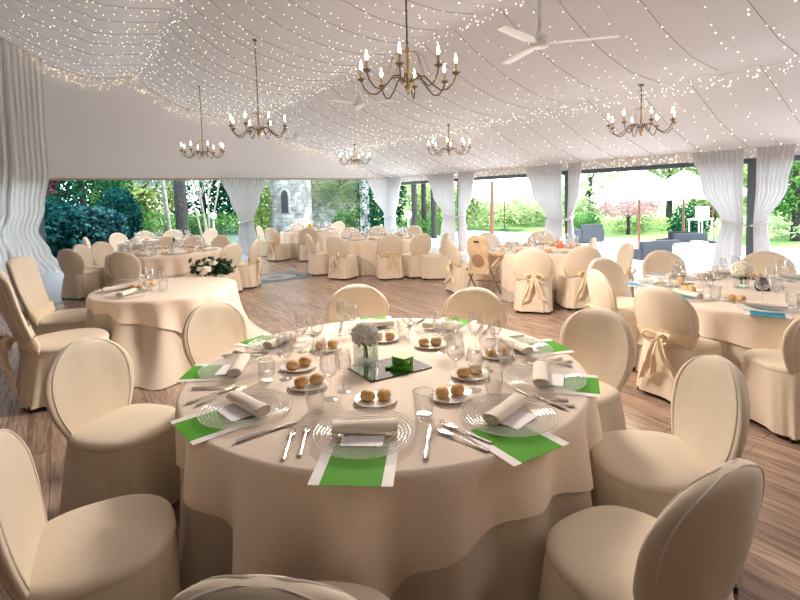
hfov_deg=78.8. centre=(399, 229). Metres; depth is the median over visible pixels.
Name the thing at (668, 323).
banquet chair
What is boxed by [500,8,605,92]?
string
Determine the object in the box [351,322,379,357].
posy
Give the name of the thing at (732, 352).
banquet table
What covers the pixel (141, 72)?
string
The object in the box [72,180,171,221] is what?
tree
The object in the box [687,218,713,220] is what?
shelf
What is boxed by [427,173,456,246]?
curtain
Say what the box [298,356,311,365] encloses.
bread roll
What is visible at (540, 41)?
ceiling fan
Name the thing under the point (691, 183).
parasol
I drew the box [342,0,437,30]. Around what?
string
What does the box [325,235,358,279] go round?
banquet chair
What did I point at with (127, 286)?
rolled napkin
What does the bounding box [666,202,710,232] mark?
shrub
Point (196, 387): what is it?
knife
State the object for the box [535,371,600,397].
placemat
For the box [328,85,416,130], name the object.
string
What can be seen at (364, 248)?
tablecloth
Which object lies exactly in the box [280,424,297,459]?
fork
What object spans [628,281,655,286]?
placemat
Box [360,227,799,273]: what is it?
terrace
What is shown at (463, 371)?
bread roll
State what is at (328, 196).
wall
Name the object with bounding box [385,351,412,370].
box
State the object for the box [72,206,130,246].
shrub
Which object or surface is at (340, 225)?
banquet chair
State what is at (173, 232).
banquet chair
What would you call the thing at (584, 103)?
string
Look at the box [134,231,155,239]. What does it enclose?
banquet chair
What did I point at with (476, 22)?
string
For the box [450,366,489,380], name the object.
bread plate
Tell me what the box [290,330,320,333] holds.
fork
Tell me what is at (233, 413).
menu card
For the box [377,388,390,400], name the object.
bread roll
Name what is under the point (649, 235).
ground
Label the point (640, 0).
string
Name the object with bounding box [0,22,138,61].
string
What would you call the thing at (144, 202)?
tree
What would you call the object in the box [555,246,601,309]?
banquet chair
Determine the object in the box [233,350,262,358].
knife
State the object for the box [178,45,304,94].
string
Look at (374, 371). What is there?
mirror
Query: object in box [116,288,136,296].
rolled napkin
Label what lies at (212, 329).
banquet chair
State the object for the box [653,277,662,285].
rolled napkin
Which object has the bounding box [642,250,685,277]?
banquet chair
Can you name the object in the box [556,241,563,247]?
table card
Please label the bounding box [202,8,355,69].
string
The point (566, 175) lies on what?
trim
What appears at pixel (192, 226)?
shrub
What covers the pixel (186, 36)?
string
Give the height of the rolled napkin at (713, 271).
0.049 m
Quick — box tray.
[489,251,504,255]
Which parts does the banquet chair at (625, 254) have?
backrest, sash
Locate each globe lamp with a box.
[210,213,216,228]
[404,211,411,226]
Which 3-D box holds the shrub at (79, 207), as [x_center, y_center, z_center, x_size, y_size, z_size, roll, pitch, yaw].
[-12.135,0.023,17.795,2.726,2.119,2.197,-5,5,-39]
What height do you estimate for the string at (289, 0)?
0.969 m
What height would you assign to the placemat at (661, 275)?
0.001 m
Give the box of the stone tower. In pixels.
[267,180,312,233]
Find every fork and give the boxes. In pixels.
[185,384,235,403]
[195,386,245,405]
[222,350,264,355]
[224,353,267,358]
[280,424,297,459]
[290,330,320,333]
[297,421,311,455]
[434,425,489,451]
[439,419,492,443]
[510,393,567,400]
[522,357,562,364]
[526,400,574,406]
[532,360,572,365]
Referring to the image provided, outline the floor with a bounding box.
[0,246,799,599]
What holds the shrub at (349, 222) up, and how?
on the terrace
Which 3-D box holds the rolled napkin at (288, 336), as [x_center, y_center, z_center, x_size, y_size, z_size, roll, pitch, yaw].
[-0.803,0.744,3.296,0.083,0.049,0.271,0,4,27]
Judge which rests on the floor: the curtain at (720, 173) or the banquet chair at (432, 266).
the banquet chair at (432, 266)
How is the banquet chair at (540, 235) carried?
on the floor
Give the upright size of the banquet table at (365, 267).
0.755 m
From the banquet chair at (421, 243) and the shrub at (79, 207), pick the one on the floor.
the banquet chair at (421, 243)
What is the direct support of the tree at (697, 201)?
on the ground at (649, 235)
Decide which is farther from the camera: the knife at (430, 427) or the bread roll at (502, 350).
the bread roll at (502, 350)
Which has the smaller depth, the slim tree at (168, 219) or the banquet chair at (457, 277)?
the banquet chair at (457, 277)
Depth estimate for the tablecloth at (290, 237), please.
14.40 m
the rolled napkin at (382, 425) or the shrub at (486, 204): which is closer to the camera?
the rolled napkin at (382, 425)
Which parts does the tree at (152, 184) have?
crown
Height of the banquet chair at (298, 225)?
0.955 m
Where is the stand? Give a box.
[687,206,713,239]
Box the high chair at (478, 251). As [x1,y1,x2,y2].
[466,235,504,293]
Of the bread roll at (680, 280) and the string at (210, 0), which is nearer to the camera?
the bread roll at (680, 280)
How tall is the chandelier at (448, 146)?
0.779 m
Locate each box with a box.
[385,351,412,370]
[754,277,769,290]
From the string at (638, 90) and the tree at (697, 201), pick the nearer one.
the string at (638, 90)
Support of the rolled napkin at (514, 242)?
on the charger plate
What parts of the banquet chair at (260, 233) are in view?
backrest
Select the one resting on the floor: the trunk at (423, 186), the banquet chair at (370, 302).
the banquet chair at (370, 302)
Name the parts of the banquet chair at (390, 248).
sash, backrest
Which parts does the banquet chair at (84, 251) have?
backrest, seat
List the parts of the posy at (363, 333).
stem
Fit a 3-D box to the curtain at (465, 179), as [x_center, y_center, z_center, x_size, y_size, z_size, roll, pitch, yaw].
[2.085,-0.586,15.239,0.281,2.440,0.839,-5,5,-40]
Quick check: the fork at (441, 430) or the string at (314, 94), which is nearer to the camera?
the fork at (441, 430)
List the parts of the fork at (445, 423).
handle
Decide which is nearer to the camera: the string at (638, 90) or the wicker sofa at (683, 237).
the string at (638, 90)
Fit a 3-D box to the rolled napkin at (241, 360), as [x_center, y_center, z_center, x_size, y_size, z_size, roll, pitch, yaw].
[-0.930,0.780,2.817,0.083,0.049,0.271,-2,4,-7]
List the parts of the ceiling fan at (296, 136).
rod, motor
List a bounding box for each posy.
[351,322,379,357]
[730,261,753,283]
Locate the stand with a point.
(702, 213)
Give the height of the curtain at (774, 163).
2.440 m
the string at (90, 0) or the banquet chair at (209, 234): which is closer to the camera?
the string at (90, 0)
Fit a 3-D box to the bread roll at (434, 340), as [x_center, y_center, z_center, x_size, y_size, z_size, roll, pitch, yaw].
[0.236,0.728,3.188,0.080,0.051,0.068,-2,4,-4]
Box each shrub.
[2,197,86,256]
[44,201,106,255]
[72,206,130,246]
[94,187,143,240]
[139,210,175,235]
[171,213,224,232]
[175,212,258,234]
[253,180,272,232]
[332,206,359,229]
[358,185,406,226]
[375,183,456,231]
[403,214,457,236]
[417,182,478,230]
[457,197,503,227]
[478,197,541,224]
[507,191,587,225]
[573,212,603,228]
[601,216,690,232]
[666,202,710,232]
[705,214,799,239]
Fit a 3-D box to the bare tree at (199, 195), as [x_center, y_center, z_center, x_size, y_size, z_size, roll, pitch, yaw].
[-10.193,-1.984,24.841,2.739,4.865,0.649,-4,5,-35]
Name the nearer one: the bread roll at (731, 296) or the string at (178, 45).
the bread roll at (731, 296)
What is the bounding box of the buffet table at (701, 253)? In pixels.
[672,241,714,266]
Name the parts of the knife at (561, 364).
handle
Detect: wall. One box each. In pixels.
[41,60,387,178]
[311,180,373,228]
[393,144,799,181]
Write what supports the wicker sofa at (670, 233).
on the terrace
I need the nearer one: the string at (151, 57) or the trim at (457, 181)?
the string at (151, 57)
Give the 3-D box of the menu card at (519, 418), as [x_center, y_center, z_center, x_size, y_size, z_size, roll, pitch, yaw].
[0.509,0.816,2.099,0.100,0.002,0.170,2,5,44]
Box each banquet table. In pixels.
[104,272,204,286]
[289,243,319,258]
[356,252,409,275]
[478,281,556,303]
[635,336,751,370]
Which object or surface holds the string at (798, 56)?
attached to the ceiling
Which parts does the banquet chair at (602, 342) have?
backrest, seat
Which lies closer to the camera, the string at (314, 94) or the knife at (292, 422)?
the knife at (292, 422)
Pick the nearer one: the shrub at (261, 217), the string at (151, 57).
the string at (151, 57)
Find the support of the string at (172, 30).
attached to the ceiling
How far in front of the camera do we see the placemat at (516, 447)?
1.93 m
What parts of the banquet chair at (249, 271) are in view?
seat, sash, backrest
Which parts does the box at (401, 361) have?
lid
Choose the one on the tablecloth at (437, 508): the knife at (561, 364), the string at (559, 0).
the knife at (561, 364)
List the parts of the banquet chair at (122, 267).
backrest, seat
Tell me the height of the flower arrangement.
0.300 m
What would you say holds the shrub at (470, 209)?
on the ground at (649, 235)
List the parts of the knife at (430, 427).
handle, blade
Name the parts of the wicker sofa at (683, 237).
backrest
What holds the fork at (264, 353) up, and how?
on the tablecloth at (437, 508)
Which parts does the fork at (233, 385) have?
handle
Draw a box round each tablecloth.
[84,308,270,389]
[86,277,247,332]
[104,246,221,279]
[117,237,184,251]
[175,318,602,598]
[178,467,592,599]
[280,228,342,250]
[341,234,415,265]
[477,243,598,292]
[633,273,799,349]
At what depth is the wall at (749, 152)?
11.13 m
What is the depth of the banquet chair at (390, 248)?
10.19 m
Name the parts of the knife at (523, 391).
blade, handle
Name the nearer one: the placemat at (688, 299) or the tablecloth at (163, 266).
the placemat at (688, 299)
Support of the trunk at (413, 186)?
on the terrace
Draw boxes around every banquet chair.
[0,270,108,412]
[0,429,180,599]
[6,256,86,353]
[43,337,179,515]
[57,249,102,299]
[72,244,104,287]
[83,237,94,264]
[91,241,114,264]
[106,252,149,285]
[109,233,127,251]
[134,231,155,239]
[154,236,180,247]
[163,229,182,237]
[172,574,389,599]
[182,301,248,366]
[183,235,205,245]
[203,228,217,244]
[206,243,242,291]
[211,235,230,249]
[238,239,263,288]
[256,226,268,256]
[265,228,291,261]
[289,222,304,229]
[298,227,318,261]
[305,233,329,275]
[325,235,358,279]
[325,284,388,323]
[331,221,344,229]
[341,227,360,236]
[367,226,387,234]
[376,235,403,279]
[402,233,431,278]
[405,225,421,234]
[420,233,448,279]
[442,287,506,328]
[443,239,477,291]
[480,232,500,244]
[512,248,552,313]
[527,231,555,242]
[539,458,764,599]
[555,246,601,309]
[560,307,635,432]
[584,269,638,366]
[588,238,596,247]
[588,257,633,308]
[591,355,749,593]
[616,242,635,297]
[634,285,721,401]
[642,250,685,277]
[741,251,796,274]
[741,316,799,443]
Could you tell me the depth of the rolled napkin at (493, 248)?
8.26 m
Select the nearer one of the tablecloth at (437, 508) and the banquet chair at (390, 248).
the tablecloth at (437, 508)
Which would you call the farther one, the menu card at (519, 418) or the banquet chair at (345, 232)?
the banquet chair at (345, 232)
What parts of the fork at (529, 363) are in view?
handle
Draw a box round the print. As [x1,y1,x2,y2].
[472,254,482,265]
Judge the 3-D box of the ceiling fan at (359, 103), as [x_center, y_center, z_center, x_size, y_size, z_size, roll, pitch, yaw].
[-0.670,-2.902,9.803,1.119,0.808,1.292,0,4,20]
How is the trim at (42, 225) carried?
attached to the wall at (106, 127)
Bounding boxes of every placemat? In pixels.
[169,402,261,444]
[176,362,233,381]
[234,334,294,350]
[307,441,399,486]
[355,316,394,326]
[435,317,476,330]
[462,422,569,466]
[522,339,573,356]
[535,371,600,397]
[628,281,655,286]
[647,273,684,278]
[681,295,702,301]
[704,271,734,275]
[744,306,792,318]
[778,277,799,279]
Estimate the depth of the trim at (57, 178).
14.85 m
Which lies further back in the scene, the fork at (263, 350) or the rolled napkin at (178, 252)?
the rolled napkin at (178, 252)
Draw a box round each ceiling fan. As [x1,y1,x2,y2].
[280,95,324,140]
[329,66,392,110]
[497,0,619,63]
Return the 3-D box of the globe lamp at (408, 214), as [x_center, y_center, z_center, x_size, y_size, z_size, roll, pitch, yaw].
[0.367,0.018,21.050,0.320,1.680,0.320,-4,5,-35]
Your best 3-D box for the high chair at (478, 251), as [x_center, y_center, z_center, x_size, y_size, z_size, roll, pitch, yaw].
[1.338,0.625,7.825,0.500,1.110,0.870,1,5,31]
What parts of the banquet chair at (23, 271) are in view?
backrest, sash, seat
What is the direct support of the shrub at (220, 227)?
on the ground at (233, 237)
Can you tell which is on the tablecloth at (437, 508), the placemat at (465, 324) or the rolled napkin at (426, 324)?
the placemat at (465, 324)
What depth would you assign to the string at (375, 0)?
6.91 m
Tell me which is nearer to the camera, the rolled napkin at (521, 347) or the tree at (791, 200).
the rolled napkin at (521, 347)
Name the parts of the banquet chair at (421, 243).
seat, backrest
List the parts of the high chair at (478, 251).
backrest, seat, leg, leg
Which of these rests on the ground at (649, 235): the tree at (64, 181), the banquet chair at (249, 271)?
the tree at (64, 181)
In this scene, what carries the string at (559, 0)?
attached to the ceiling
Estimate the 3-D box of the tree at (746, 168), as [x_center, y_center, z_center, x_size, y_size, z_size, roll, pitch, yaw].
[22.456,-3.632,29.818,6.972,6.920,4.190,-4,4,-29]
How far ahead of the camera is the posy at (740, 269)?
4.75 m
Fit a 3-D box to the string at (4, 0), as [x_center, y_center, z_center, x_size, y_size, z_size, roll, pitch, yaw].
[-7.556,-4.575,9.036,5.351,1.633,0.223,-4,5,-35]
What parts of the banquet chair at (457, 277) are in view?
backrest, sash, seat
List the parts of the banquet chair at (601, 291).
backrest, sash, seat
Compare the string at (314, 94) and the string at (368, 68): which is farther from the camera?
the string at (314, 94)
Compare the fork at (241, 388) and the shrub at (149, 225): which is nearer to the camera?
the fork at (241, 388)
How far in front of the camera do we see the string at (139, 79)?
14.31 m
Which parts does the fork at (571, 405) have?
handle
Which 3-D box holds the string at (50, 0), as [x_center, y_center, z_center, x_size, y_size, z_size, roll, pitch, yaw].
[-6.827,-4.541,7.999,5.352,1.610,0.191,-4,5,-36]
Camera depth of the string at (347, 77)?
11.17 m
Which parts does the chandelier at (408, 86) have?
arm, arm, arm, arm, chain, arm, arm, arm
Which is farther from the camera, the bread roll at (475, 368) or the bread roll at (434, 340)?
the bread roll at (434, 340)
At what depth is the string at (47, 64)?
14.03 m
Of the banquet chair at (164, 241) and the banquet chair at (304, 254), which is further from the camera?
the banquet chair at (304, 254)
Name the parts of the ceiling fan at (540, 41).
blade, blade, rod, motor, blade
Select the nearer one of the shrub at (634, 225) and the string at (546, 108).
the string at (546, 108)
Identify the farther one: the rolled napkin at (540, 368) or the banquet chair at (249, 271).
the banquet chair at (249, 271)
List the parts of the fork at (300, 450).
handle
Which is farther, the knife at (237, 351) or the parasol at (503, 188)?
the parasol at (503, 188)
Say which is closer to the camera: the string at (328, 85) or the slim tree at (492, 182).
the string at (328, 85)
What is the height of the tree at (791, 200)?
5.539 m
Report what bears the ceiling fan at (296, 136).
hanging from the ceiling
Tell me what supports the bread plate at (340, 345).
on the tablecloth at (437, 508)
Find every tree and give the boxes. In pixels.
[46,180,60,196]
[47,181,126,208]
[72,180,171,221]
[88,180,125,206]
[93,180,173,230]
[132,180,206,231]
[156,180,262,224]
[161,180,171,229]
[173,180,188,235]
[186,180,219,236]
[254,188,268,228]
[355,180,376,234]
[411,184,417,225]
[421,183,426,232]
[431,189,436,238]
[490,181,493,233]
[562,171,626,222]
[595,200,665,234]
[646,167,697,224]
[672,164,746,226]
[743,168,791,222]
[747,161,799,240]
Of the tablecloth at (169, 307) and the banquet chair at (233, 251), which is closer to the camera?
the tablecloth at (169, 307)
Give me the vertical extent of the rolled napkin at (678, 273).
0.049 m
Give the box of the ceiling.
[0,0,799,177]
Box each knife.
[191,386,239,388]
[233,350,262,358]
[234,420,298,442]
[423,423,432,459]
[487,335,523,338]
[517,389,566,408]
[520,360,571,366]
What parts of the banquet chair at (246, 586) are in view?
seat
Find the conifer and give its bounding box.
[45,180,133,209]
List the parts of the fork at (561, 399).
handle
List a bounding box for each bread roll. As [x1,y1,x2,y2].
[286,359,298,368]
[294,376,308,386]
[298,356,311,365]
[309,373,323,383]
[315,340,325,348]
[328,339,338,347]
[360,389,374,400]
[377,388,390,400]
[385,331,394,338]
[418,337,428,345]
[430,337,441,344]
[435,386,448,397]
[450,383,464,395]
[456,366,470,376]
[469,363,482,373]
[485,346,495,355]
[497,346,509,354]
[677,278,684,282]
[681,285,688,289]
[687,286,695,291]
[701,273,708,277]
[727,294,735,299]
[737,295,745,300]
[756,273,763,277]
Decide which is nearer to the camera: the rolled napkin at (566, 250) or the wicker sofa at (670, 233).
the rolled napkin at (566, 250)
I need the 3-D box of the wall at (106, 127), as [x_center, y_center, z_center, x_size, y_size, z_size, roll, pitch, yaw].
[-6.490,-3.695,14.435,14.770,4.350,0.050,-4,5,-35]
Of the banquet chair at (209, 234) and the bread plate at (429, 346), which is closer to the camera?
the bread plate at (429, 346)
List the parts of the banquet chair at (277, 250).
backrest, sash, seat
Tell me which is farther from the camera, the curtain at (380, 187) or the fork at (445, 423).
the curtain at (380, 187)
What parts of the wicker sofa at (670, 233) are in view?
backrest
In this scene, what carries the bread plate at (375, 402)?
on the tablecloth at (437, 508)
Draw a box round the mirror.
[347,357,431,382]
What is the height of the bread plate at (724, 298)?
0.016 m
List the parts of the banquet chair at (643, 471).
seat, backrest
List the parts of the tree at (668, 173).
crown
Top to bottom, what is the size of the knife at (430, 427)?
0.012 m
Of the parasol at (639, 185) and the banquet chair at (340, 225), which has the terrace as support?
the parasol at (639, 185)
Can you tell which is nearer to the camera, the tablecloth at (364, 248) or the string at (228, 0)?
the string at (228, 0)
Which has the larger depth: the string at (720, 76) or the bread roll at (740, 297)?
the string at (720, 76)
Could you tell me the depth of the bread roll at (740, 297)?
4.16 m
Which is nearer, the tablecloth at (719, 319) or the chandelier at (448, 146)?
the tablecloth at (719, 319)
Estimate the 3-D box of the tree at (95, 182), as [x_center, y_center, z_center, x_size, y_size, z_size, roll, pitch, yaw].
[-14.348,-2.581,23.846,1.742,6.798,1.748,-2,4,-7]
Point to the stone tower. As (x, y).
(292, 199)
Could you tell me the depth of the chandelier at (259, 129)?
8.85 m
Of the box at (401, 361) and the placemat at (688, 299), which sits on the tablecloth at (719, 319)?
the placemat at (688, 299)
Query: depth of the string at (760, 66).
7.11 m
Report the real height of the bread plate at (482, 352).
0.016 m
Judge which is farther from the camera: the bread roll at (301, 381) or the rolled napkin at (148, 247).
the rolled napkin at (148, 247)
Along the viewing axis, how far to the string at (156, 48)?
11.71 m
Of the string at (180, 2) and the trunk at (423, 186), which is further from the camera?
the trunk at (423, 186)
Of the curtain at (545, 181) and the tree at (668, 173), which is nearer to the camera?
the curtain at (545, 181)
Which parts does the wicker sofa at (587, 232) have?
arm, backrest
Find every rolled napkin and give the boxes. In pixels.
[102,284,130,291]
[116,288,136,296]
[133,253,148,255]
[147,246,161,248]
[171,251,186,253]
[226,353,249,376]
[226,390,270,415]
[263,331,298,348]
[331,418,397,433]
[357,319,393,326]
[422,321,460,330]
[483,393,527,425]
[491,247,503,250]
[499,335,532,354]
[504,241,518,243]
[532,361,548,387]
[559,249,571,252]
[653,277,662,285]
[664,271,686,276]
[672,288,702,298]
[712,270,730,273]
[746,300,787,308]
[778,272,799,277]
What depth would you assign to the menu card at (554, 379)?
2.53 m
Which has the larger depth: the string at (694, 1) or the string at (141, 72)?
the string at (141, 72)
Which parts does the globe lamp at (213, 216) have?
globe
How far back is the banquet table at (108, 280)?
9.06 m
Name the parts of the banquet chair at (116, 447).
backrest, seat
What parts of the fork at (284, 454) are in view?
handle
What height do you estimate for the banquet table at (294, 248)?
0.755 m
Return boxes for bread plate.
[280,359,316,371]
[288,376,328,390]
[311,342,342,351]
[354,389,397,406]
[377,333,398,342]
[414,339,445,348]
[428,385,471,402]
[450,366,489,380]
[479,348,514,358]
[669,280,691,283]
[696,275,717,278]
[722,297,749,302]
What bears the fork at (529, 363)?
on the tablecloth at (437, 508)
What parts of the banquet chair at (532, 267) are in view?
backrest, sash, seat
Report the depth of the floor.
4.07 m
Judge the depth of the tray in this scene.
7.89 m
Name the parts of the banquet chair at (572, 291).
seat, sash, backrest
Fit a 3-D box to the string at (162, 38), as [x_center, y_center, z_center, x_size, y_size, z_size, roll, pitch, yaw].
[-3.770,-3.695,11.274,3.103,0.983,0.183,-4,5,-35]
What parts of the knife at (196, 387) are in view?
handle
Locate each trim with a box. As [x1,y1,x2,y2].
[40,216,45,241]
[49,178,388,179]
[56,174,382,175]
[401,155,799,184]
[457,181,458,247]
[565,174,567,243]
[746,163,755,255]
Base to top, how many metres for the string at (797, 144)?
0.244 m
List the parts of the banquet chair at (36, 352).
backrest, sash, seat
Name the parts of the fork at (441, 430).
handle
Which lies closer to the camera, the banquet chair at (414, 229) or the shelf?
the banquet chair at (414, 229)
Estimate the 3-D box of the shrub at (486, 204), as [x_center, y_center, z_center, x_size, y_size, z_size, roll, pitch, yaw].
[4.784,-1.246,34.035,5.121,2.539,4.522,-2,4,-3]
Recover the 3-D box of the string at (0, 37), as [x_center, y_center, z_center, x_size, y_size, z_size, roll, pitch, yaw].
[-9.426,-4.710,11.692,5.351,1.633,0.232,-4,5,-35]
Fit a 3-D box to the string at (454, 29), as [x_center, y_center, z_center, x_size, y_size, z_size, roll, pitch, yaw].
[1.962,-2.770,8.446,2.723,0.938,0.170,-4,5,-35]
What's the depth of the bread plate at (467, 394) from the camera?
2.35 m
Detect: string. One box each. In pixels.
[0,12,142,55]
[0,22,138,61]
[0,27,139,66]
[0,37,129,75]
[1,16,136,55]
[1,33,132,72]
[2,3,151,45]
[4,0,140,41]
[18,0,157,37]
[30,0,134,31]
[44,64,385,177]
[50,0,156,23]
[86,0,168,12]
[136,2,180,77]
[139,79,247,117]
[141,72,233,113]
[151,57,276,106]
[151,69,265,110]
[156,48,279,100]
[158,57,278,102]
[162,38,298,96]
[171,30,289,87]
[173,57,278,99]
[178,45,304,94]
[180,17,328,82]
[181,12,318,78]
[186,36,317,87]
[187,0,346,72]
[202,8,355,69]
[208,0,359,67]
[228,0,373,61]
[246,0,385,56]
[263,0,390,51]
[263,1,523,113]
[288,0,409,43]
[297,98,385,138]
[307,0,414,37]
[312,94,399,134]
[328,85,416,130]
[330,56,798,155]
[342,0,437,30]
[347,77,443,126]
[368,68,465,121]
[375,0,447,26]
[379,68,479,119]
[391,56,493,116]
[401,144,797,181]
[407,0,475,16]
[422,43,527,108]
[445,43,545,105]
[454,29,561,102]
[476,22,583,99]
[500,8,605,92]
[525,0,633,87]
[546,108,617,158]
[559,0,659,82]
[584,103,655,156]
[596,0,682,77]
[638,0,717,70]
[638,90,700,150]
[661,90,721,147]
[688,81,748,147]
[694,1,755,62]
[720,76,781,144]
[748,0,797,55]
[759,66,799,122]
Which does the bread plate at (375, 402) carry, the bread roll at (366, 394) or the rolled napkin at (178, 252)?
the bread roll at (366, 394)
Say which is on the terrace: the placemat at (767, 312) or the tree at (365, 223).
the tree at (365, 223)
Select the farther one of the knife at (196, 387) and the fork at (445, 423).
the knife at (196, 387)
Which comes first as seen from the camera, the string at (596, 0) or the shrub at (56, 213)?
the string at (596, 0)
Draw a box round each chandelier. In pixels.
[180,86,224,158]
[228,39,287,138]
[339,144,370,165]
[357,0,459,99]
[428,124,470,155]
[606,84,676,136]
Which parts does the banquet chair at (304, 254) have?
sash, backrest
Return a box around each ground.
[55,219,279,258]
[150,202,799,248]
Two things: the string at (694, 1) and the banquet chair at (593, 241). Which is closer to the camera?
the string at (694, 1)
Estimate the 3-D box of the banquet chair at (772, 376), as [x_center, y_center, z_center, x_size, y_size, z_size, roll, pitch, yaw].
[2.861,0.954,3.522,0.591,0.955,0.650,-2,4,-5]
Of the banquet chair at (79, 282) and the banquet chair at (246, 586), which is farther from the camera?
the banquet chair at (79, 282)
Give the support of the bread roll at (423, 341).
on the bread plate at (429, 346)
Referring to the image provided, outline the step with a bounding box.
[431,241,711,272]
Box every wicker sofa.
[573,224,603,242]
[633,239,678,260]
[655,231,698,242]
[673,233,715,243]
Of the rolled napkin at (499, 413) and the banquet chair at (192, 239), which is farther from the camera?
the banquet chair at (192, 239)
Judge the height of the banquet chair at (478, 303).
0.955 m
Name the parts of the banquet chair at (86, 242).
backrest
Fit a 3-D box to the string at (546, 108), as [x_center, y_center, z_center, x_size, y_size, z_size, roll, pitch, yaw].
[3.936,-2.011,10.363,2.453,0.954,0.143,-4,5,-34]
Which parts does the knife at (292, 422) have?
handle, blade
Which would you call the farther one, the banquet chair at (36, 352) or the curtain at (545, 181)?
the curtain at (545, 181)
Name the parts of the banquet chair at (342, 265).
backrest, sash, seat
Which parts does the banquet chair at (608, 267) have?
backrest, seat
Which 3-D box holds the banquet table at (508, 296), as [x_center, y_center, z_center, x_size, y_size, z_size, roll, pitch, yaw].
[2.417,0.719,8.632,2.114,0.755,2.125,2,5,43]
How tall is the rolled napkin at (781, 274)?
0.049 m
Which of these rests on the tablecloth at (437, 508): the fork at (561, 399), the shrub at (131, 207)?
the fork at (561, 399)
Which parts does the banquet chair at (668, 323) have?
backrest, sash, seat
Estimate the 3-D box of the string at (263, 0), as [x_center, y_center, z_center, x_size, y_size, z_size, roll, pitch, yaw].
[-1.327,-3.510,7.803,3.106,1.012,0.202,-4,5,-35]
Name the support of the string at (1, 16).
attached to the ceiling
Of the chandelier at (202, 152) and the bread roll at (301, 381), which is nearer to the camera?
the bread roll at (301, 381)
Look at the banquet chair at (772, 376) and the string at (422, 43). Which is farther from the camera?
the string at (422, 43)
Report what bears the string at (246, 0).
attached to the ceiling
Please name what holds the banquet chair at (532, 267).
on the floor
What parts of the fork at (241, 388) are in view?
handle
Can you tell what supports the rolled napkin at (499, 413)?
on the charger plate
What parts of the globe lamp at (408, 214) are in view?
globe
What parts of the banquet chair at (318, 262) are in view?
backrest, seat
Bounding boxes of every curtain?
[0,38,13,276]
[2,42,60,272]
[221,179,266,254]
[367,179,390,233]
[389,177,400,233]
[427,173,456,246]
[457,171,474,249]
[525,164,564,240]
[564,162,581,241]
[692,148,746,270]
[749,144,795,252]
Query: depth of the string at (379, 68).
10.25 m
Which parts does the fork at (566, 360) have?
handle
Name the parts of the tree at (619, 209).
crown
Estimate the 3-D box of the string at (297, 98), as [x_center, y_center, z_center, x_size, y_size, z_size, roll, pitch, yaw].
[-1.521,-3.006,13.393,2.723,0.952,0.180,-4,5,-35]
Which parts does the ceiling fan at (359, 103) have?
blade, rod, motor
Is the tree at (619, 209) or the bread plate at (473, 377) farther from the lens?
the tree at (619, 209)
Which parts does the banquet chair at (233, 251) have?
backrest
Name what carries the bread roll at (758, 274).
on the bread plate
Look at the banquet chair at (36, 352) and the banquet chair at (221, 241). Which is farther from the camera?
the banquet chair at (221, 241)
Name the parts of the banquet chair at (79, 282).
backrest, seat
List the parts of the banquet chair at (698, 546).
seat, backrest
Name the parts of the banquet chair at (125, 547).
backrest, seat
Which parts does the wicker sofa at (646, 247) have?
arm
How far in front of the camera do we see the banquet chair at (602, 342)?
3.18 m
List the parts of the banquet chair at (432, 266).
seat, sash, backrest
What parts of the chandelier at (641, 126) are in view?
arm, arm, chain, arm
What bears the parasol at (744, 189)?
on the ground at (649, 235)
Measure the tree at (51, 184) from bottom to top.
3.928 m
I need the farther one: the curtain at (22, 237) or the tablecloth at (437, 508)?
the curtain at (22, 237)
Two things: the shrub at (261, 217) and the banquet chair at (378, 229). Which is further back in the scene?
the shrub at (261, 217)
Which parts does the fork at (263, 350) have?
handle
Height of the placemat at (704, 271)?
0.001 m
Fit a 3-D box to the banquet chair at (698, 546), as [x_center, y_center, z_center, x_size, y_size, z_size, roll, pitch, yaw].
[0.820,1.135,1.661,0.591,0.955,0.650,-4,4,-28]
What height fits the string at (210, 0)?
0.982 m
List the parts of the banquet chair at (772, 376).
seat, backrest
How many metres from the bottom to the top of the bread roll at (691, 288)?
0.051 m
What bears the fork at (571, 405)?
on the tablecloth at (437, 508)
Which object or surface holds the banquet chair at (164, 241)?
on the floor
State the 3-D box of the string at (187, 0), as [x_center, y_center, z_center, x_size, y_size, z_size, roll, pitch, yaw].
[-2.414,-3.601,9.349,3.103,0.983,0.150,-4,5,-35]
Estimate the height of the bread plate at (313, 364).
0.016 m
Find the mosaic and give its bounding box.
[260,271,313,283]
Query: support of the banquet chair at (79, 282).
on the floor
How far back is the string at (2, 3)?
10.07 m
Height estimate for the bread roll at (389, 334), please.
0.051 m
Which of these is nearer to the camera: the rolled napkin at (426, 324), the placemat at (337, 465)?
the placemat at (337, 465)
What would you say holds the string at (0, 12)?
attached to the ceiling
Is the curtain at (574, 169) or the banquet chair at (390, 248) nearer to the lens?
the banquet chair at (390, 248)
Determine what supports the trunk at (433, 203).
on the terrace
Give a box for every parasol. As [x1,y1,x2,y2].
[472,180,532,229]
[591,170,689,248]
[666,170,705,231]
[710,187,746,240]
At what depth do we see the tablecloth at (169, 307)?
5.05 m
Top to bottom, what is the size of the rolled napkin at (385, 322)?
0.049 m
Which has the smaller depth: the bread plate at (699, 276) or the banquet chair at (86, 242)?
the bread plate at (699, 276)
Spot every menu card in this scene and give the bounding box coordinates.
[214,364,231,374]
[217,404,252,421]
[339,433,384,446]
[500,409,537,429]
[548,373,563,386]
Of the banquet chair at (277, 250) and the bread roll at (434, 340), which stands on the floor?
the banquet chair at (277, 250)
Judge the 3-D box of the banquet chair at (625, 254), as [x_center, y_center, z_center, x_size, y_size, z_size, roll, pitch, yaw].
[3.220,0.679,7.420,0.662,0.955,0.575,-1,4,5]

